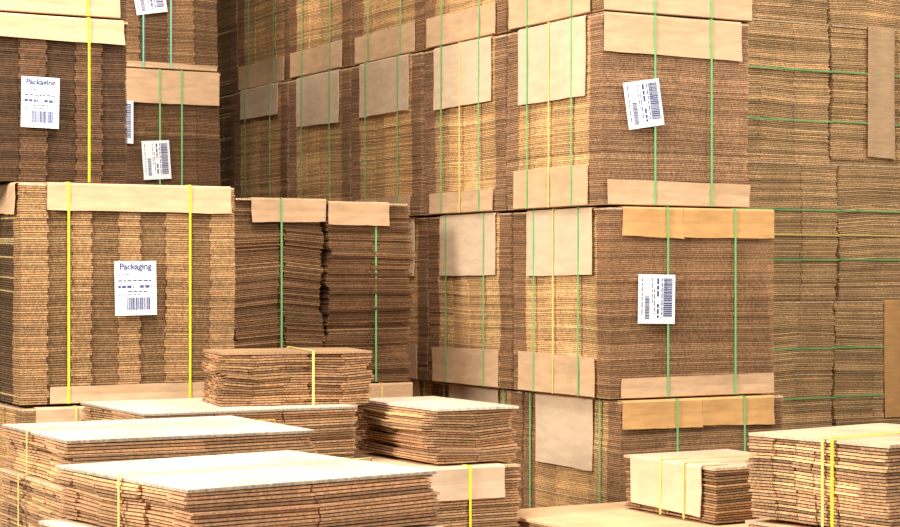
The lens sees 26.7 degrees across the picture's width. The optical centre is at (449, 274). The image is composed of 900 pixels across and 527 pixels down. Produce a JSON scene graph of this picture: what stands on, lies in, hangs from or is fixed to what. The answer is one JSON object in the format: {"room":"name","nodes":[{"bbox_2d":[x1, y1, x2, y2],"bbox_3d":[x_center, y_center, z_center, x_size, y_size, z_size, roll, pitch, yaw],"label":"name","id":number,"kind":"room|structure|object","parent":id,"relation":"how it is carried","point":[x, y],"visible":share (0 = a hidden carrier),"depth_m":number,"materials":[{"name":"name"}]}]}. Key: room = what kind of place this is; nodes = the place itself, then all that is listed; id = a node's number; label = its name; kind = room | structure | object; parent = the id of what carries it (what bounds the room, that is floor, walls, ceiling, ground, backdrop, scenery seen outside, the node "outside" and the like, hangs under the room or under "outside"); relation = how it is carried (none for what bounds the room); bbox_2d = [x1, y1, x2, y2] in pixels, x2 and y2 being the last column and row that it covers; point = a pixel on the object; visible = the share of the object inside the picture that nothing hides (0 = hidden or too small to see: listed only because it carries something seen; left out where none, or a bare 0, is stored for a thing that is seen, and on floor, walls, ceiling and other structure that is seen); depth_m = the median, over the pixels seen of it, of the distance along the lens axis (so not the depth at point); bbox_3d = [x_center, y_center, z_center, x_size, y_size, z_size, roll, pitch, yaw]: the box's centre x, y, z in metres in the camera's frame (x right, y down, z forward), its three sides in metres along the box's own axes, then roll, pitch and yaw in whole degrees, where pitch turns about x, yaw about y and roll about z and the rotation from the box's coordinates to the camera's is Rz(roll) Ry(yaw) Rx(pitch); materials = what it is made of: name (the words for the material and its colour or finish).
{"room":"warehouse","nodes":[
{"label":"warehouse","id":0,"kind":"room"},
{"bbox_3d":[-0.500,1.360,6.500,11.000,0.100,17.000,0,0,0],"label":"floor","id":1,"kind":"structure","parent":0,"visible":0},
{"bbox_2d":[0,467,66,526],"bbox_3d":[-0.922,0.957,5.886,0.813,0.707,0.707,0,0,-29],"label":"bundle","id":2,"kind":"object","parent":1,"relation":"on","point":[28,499],"visible":0.17,"depth_m":5.76,"materials":[{"name":"brown cardboard"}]},
{"bbox_2d":[1,416,317,482],"bbox_3d":[-0.904,0.533,5.890,0.813,0.137,0.693,0,0,-29],"label":"bundle","id":3,"kind":"object","parent":2,"relation":"on","point":[35,448],"visible":0.73,"depth_m":5.69,"materials":[{"name":"beige cardboard"}]},
{"bbox_2d":[0,400,85,525],"bbox_3d":[-1.402,0.899,7.571,0.867,0.822,0.883,0,0,-29],"label":"bundle","id":4,"kind":"object","parent":1,"relation":"on","point":[10,413],"visible":0.05,"depth_m":7.07,"materials":[{"name":"brown cardboard"}]},
{"bbox_2d":[0,182,234,404],"bbox_3d":[-1.417,0.067,7.576,0.883,0.827,0.886,0,0,-29],"label":"bundle","id":5,"kind":"object","parent":4,"relation":"on","point":[109,292],"visible":0.99,"depth_m":7.19,"materials":[{"name":"cardboard"}]},
{"bbox_2d":[0,12,127,183],"bbox_3d":[-1.816,-0.665,7.465,0.858,0.627,0.886,0,0,-29],"label":"bundle","id":6,"kind":"object","parent":5,"relation":"on","point":[63,105],"visible":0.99,"depth_m":7.19,"materials":[{"name":"cardboard"}]},
{"bbox_2d":[0,0,126,20],"bbox_3d":[-1.822,-1.288,7.477,0.857,0.607,0.883,0,0,-29],"label":"bundle","id":7,"kind":"object","parent":6,"relation":"on","point":[94,9],"visible":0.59,"depth_m":7.20,"materials":[{"name":"beige cardboard"}]},
{"bbox_2d":[39,518,442,526],"bbox_3d":[-0.538,0.983,4.992,0.841,0.655,0.781,0,0,-35],"label":"bundle","id":8,"kind":"object","parent":1,"relation":"on","point":[68,522],"visible":0.02,"depth_m":5.00,"materials":[{"name":"beige cardboard"}]},
{"bbox_2d":[54,450,440,526],"bbox_3d":[-0.539,0.575,5.027,0.773,0.142,0.738,0,0,-37],"label":"bundle","id":9,"kind":"object","parent":8,"relation":"on","point":[284,488],"visible":1,"depth_m":4.83,"materials":[{"name":"brown cardboard"}]},
{"bbox_2d":[340,381,412,452],"bbox_3d":[-0.742,0.896,8.748,0.868,0.827,0.833,0,0,-29],"label":"bundle","id":10,"kind":"object","parent":1,"relation":"on","point":[380,389],"visible":0.04,"depth_m":8.52,"materials":[{"name":"beige cardboard"}]},
{"bbox_2d":[204,197,325,348],"bbox_3d":[-0.935,0.070,8.642,0.462,0.817,0.834,0,0,-29],"label":"bundle","id":11,"kind":"object","parent":10,"relation":"on","point":[274,239],"visible":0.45,"depth_m":8.30,"materials":[{"name":"brown cardboard"}]},
{"bbox_2d":[309,201,415,381],"bbox_3d":[-0.552,0.074,8.843,0.457,0.807,0.849,0,0,-29],"label":"bundle","id":12,"kind":"object","parent":10,"relation":"on","point":[365,258],"visible":0.55,"depth_m":8.50,"materials":[{"name":"brown cardboard"}]},
{"bbox_2d":[406,378,442,396],"bbox_3d":[0.137,0.912,9.734,0.873,0.795,0.788,0,0,-29],"label":"bundle","id":13,"kind":"object","parent":1,"relation":"on","point":[420,387],"visible":0.02,"depth_m":9.34,"materials":[{"name":"brown cardboard"}]},
{"bbox_2d":[392,217,451,379],"bbox_3d":[0.076,0.113,9.728,0.883,0.795,0.786,0,0,-29],"label":"bundle","id":14,"kind":"object","parent":13,"relation":"on","point":[417,348],"visible":0.12,"depth_m":9.27,"materials":[{"name":"brown cardboard"}]},
{"bbox_2d":[351,52,444,217],"bbox_3d":[0.001,-0.688,9.700,0.783,0.795,0.783,0,0,-29],"label":"bundle","id":15,"kind":"object","parent":14,"relation":"on","point":[388,128],"visible":0.38,"depth_m":9.46,"materials":[{"name":"brown cardboard"}]},
{"bbox_2d":[353,0,431,65],"bbox_3d":[0.024,-1.488,9.715,0.803,0.795,0.786,0,0,-29],"label":"bundle","id":16,"kind":"object","parent":15,"relation":"on","point":[384,29],"visible":0.43,"depth_m":9.52,"materials":[{"name":"brown cardboard"}]},
{"bbox_2d":[349,452,520,526],"bbox_3d":[-0.101,0.984,6.853,0.437,0.652,0.693,0,0,-29],"label":"bundle","id":17,"kind":"object","parent":1,"relation":"on","point":[472,494],"visible":0.34,"depth_m":6.59,"materials":[{"name":"brown cardboard"}]},
{"bbox_2d":[355,396,520,463],"bbox_3d":[-0.063,0.557,6.892,0.361,0.190,0.651,0,0,-29],"label":"bundle","id":18,"kind":"object","parent":17,"relation":"on","point":[431,429],"visible":0.99,"depth_m":6.67,"materials":[{"name":"brown cardboard"}]},
{"bbox_2d":[439,382,528,508],"bbox_3d":[0.501,0.912,9.036,0.873,0.795,0.784,0,0,-29],"label":"bundle","id":19,"kind":"object","parent":1,"relation":"on","point":[515,397],"visible":0.05,"depth_m":8.61,"materials":[{"name":"brown cardboard"}]},
{"bbox_2d":[428,213,526,388],"bbox_3d":[0.457,0.113,9.035,0.883,0.795,0.786,0,0,-29],"label":"bundle","id":20,"kind":"object","parent":19,"relation":"on","point":[474,344],"visible":0.42,"depth_m":8.80,"materials":[{"name":"brown cardboard"}]},
{"bbox_2d":[424,34,528,214],"bbox_3d":[0.390,-0.688,9.015,0.783,0.795,0.786,0,0,-29],"label":"bundle","id":21,"kind":"object","parent":20,"relation":"on","point":[466,91],"visible":0.4,"depth_m":8.80,"materials":[{"name":"brown cardboard"}]},
{"bbox_2d":[424,0,514,49],"bbox_3d":[0.403,-1.488,9.019,0.803,0.795,0.789,0,0,-29],"label":"bundle","id":22,"kind":"object","parent":21,"relation":"on","point":[447,22],"visible":0.43,"depth_m":8.84,"materials":[{"name":"brown cardboard"}]},
{"bbox_2d":[517,501,747,526],"bbox_3d":[0.878,1.085,6.728,1.109,0.450,1.054,0,0,-29],"label":"bundle","id":23,"kind":"object","parent":1,"relation":"on","point":[614,514],"visible":0.35,"depth_m":6.71,"materials":[{"name":"beige cardboard"}]},
{"bbox_2d":[624,449,760,523],"bbox_3d":[0.983,0.753,6.860,0.513,0.197,0.561,0,0,-29],"label":"bundle","id":24,"kind":"object","parent":23,"relation":"on","point":[711,486],"visible":0.66,"depth_m":6.66,"materials":[{"name":"beige cardboard"}]},
{"bbox_2d":[523,391,783,508],"bbox_3d":[0.886,0.912,8.343,0.873,0.795,0.811,0,0,-29],"label":"bundle","id":25,"kind":"object","parent":1,"relation":"on","point":[575,447],"visible":0.66,"depth_m":8.03,"materials":[{"name":"brown cardboard"}]},
{"bbox_2d":[513,207,774,398],"bbox_3d":[0.843,0.113,8.344,0.883,0.795,0.814,0,0,-29],"label":"bundle","id":26,"kind":"object","parent":25,"relation":"on","point":[611,304],"visible":1,"depth_m":8.03,"materials":[{"name":"cardboard"}]},
{"bbox_2d":[506,12,750,210],"bbox_3d":[0.771,-0.688,8.320,0.783,0.795,0.814,0,0,-29],"label":"bundle","id":27,"kind":"object","parent":26,"relation":"on","point":[607,109],"visible":1,"depth_m":8.01,"materials":[{"name":"cardboard"}]},
{"bbox_2d":[507,0,752,31],"bbox_3d":[0.779,-1.488,8.326,0.803,0.795,0.811,0,0,-29],"label":"bundle","id":28,"kind":"object","parent":27,"relation":"on","point":[522,14],"visible":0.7,"depth_m":8.06,"materials":[{"name":"beige cardboard"}]},
{"bbox_2d":[745,518,829,526],"bbox_3d":[1.271,1.015,5.542,0.623,0.590,0.557,0,0,-38],"label":"bundle","id":29,"kind":"object","parent":1,"relation":"on","point":[763,522],"visible":0.13,"depth_m":5.52,"materials":[{"name":"brown cardboard"}]},
{"bbox_2d":[745,423,899,526],"bbox_3d":[1.271,0.580,5.536,0.634,0.252,0.532,0,0,-38],"label":"bundle","id":30,"kind":"object","parent":29,"relation":"on","point":[848,475],"visible":1,"depth_m":5.35,"materials":[{"name":"brown cardboard"}]},
{"bbox_3d":[-0.248,0.912,10.425,0.873,0.795,0.784,0,0,-29],"label":"bundle","id":31,"kind":"object","parent":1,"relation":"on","visible":0},
{"bbox_3d":[-0.305,0.113,10.419,0.883,0.795,0.789,0,0,-29],"label":"bundle","id":32,"kind":"object","parent":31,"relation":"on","visible":0},
{"bbox_2d":[288,68,355,201],"bbox_3d":[-0.381,-0.688,10.395,0.784,0.795,0.785,0,0,-29],"label":"bundle","id":33,"kind":"object","parent":32,"relation":"on","point":[319,115],"visible":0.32,"depth_m":10.18,"materials":[{"name":"brown cardboard"}]},
{"bbox_2d":[289,0,355,78],"bbox_3d":[-0.368,-1.488,10.401,0.803,0.795,0.783,0,0,-29],"label":"bundle","id":34,"kind":"object","parent":33,"relation":"on","point":[321,39],"visible":0.37,"depth_m":10.20,"materials":[{"name":"brown cardboard"}]},
{"bbox_3d":[-0.626,0.912,11.118,0.873,0.795,0.784,0,0,-29],"label":"bundle","id":35,"kind":"object","parent":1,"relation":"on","visible":0},
{"bbox_3d":[-0.689,0.113,11.111,0.883,0.795,0.782,0,0,-29],"label":"bundle","id":36,"kind":"object","parent":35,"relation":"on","visible":0},
{"bbox_2d":[234,81,292,197],"bbox_3d":[-0.762,-0.688,11.086,0.783,0.795,0.784,0,0,-29],"label":"bundle","id":37,"kind":"object","parent":36,"relation":"on","point":[262,129],"visible":0.27,"depth_m":10.87,"materials":[{"name":"brown cardboard"}]},
{"bbox_2d":[237,0,295,90],"bbox_3d":[-0.732,-1.488,11.101,0.803,0.795,0.782,0,0,-29],"label":"bundle","id":38,"kind":"object","parent":37,"relation":"on","point":[263,25],"visible":0.33,"depth_m":10.93,"materials":[{"name":"brown cardboard"}]},
{"bbox_3d":[-1.026,0.912,11.800,0.873,0.795,0.782,0,0,-29],"label":"bundle","id":39,"kind":"object","parent":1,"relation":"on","visible":0},
{"bbox_3d":[-1.052,0.113,11.812,0.883,0.795,0.785,0,0,-29],"label":"bundle","id":40,"kind":"object","parent":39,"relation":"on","visible":0},
{"bbox_2d":[218,94,239,197],"bbox_3d":[-1.123,-0.684,11.789,0.758,0.788,0.781,0,0,-29],"label":"bundle","id":41,"kind":"object","parent":40,"relation":"on","point":[227,105],"visible":0.09,"depth_m":11.42,"materials":[{"name":"brown cardboard"}]},
{"bbox_2d":[216,0,239,96],"bbox_3d":[-1.117,-1.484,11.789,0.776,0.788,0.786,0,0,-29],"label":"bundle","id":42,"kind":"object","parent":41,"relation":"on","point":[227,13],"visible":0.17,"depth_m":11.40,"materials":[{"name":"brown cardboard"}]},
{"bbox_3d":[1.680,1.125,11.093,0.806,0.370,0.807,0,0,-29],"label":"bundle","id":43,"kind":"object","parent":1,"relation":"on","visible":0},
{"bbox_2d":[761,300,835,429],"bbox_3d":[1.674,0.542,11.091,0.806,0.785,0.816,0,0,-29],"label":"bundle","id":44,"kind":"object","parent":43,"relation":"on","point":[803,359],"visible":0.34,"depth_m":10.84,"materials":[{"name":"brown cardboard"}]},
{"bbox_2d":[692,161,838,300],"bbox_3d":[1.693,-0.247,11.091,0.805,0.785,0.815,0,0,-29],"label":"bundle","id":45,"kind":"object","parent":44,"relation":"on","point":[804,235],"visible":0.34,"depth_m":10.81,"materials":[{"name":"brown cardboard"}]},
{"bbox_2d":[744,18,831,162],"bbox_3d":[1.652,-1.045,11.093,0.810,0.800,0.820,0,0,-29],"label":"bundle","id":46,"kind":"object","parent":45,"relation":"on","point":[788,69],"visible":0.49,"depth_m":10.80,"materials":[{"name":"brown cardboard"}]},
{"bbox_2d":[752,0,828,23],"bbox_3d":[1.644,-1.800,11.089,0.805,0.700,0.818,0,0,-29],"label":"bundle","id":47,"kind":"object","parent":46,"relation":"on","point":[811,11],"visible":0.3,"depth_m":10.82,"materials":[{"name":"brown cardboard"}]},
{"bbox_3d":[2.372,1.125,11.472,0.802,0.370,0.802,0,0,-29],"label":"bundle","id":48,"kind":"object","parent":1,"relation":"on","visible":0},
{"bbox_2d":[803,300,899,426],"bbox_3d":[2.373,0.540,11.471,0.812,0.790,0.823,0,0,-29],"label":"bundle","id":49,"kind":"object","parent":48,"relation":"on","point":[865,371],"visible":0.47,"depth_m":11.06,"materials":[{"name":"brown cardboard"}]},
{"bbox_2d":[804,164,899,299],"bbox_3d":[2.390,-0.247,11.475,0.814,0.785,0.817,0,0,-29],"label":"bundle","id":50,"kind":"object","parent":49,"relation":"on","point":[868,200],"visible":0.4,"depth_m":11.07,"materials":[{"name":"brown cardboard"}]},
{"bbox_2d":[823,24,899,165],"bbox_3d":[2.360,-1.047,11.475,0.813,0.804,0.823,0,0,-29],"label":"bundle","id":51,"kind":"object","parent":50,"relation":"on","point":[863,110],"visible":0.51,"depth_m":11.06,"materials":[{"name":"brown cardboard"}]},
{"bbox_2d":[825,0,899,29],"bbox_3d":[2.346,-1.800,11.478,0.809,0.700,0.816,0,0,-29],"label":"bundle","id":52,"kind":"object","parent":51,"relation":"on","point":[861,13],"visible":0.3,"depth_m":11.08,"materials":[{"name":"brown cardboard"}]},
{"bbox_3d":[-1.786,0.918,10.147,0.856,0.785,0.807,0,0,-29],"label":"bundle","id":53,"kind":"object","parent":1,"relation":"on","visible":0},
{"bbox_3d":[-1.727,0.120,10.169,0.875,0.790,0.803,0,0,-29],"label":"bundle","id":54,"kind":"object","parent":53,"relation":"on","visible":0},
{"bbox_2d":[123,68,220,185],"bbox_3d":[-1.780,-0.676,10.146,0.868,0.782,0.836,0,0,-29],"label":"bundle","id":55,"kind":"object","parent":54,"relation":"on","point":[172,119],"visible":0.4,"depth_m":9.88,"materials":[{"name":"cardboard"}]},
{"bbox_2d":[123,0,217,72],"bbox_3d":[-1.784,-1.448,10.144,0.859,0.757,0.836,0,0,-29],"label":"bundle","id":56,"kind":"object","parent":55,"relation":"on","point":[176,35],"visible":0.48,"depth_m":9.88,"materials":[{"name":"cardboard"}]},
{"bbox_3d":[-0.852,0.980,6.789,0.797,0.660,0.686,0,0,-29],"label":"bundle","id":57,"kind":"object","parent":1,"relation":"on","visible":0},
{"bbox_2d":[80,398,357,457],"bbox_3d":[-0.835,0.552,6.788,0.810,0.185,0.702,0,0,-29],"label":"bundle","id":58,"kind":"object","parent":57,"relation":"on","point":[332,424],"visible":0.41,"depth_m":6.63,"materials":[{"name":"beige cardboard"}]},
{"bbox_2d":[201,346,374,405],"bbox_3d":[-0.589,0.361,6.865,0.569,0.192,0.406,0,0,-18],"label":"bundle","id":59,"kind":"object","parent":58,"relation":"on","point":[294,375],"visible":1,"depth_m":6.73,"materials":[{"name":"brown cardboard"}]}
]}

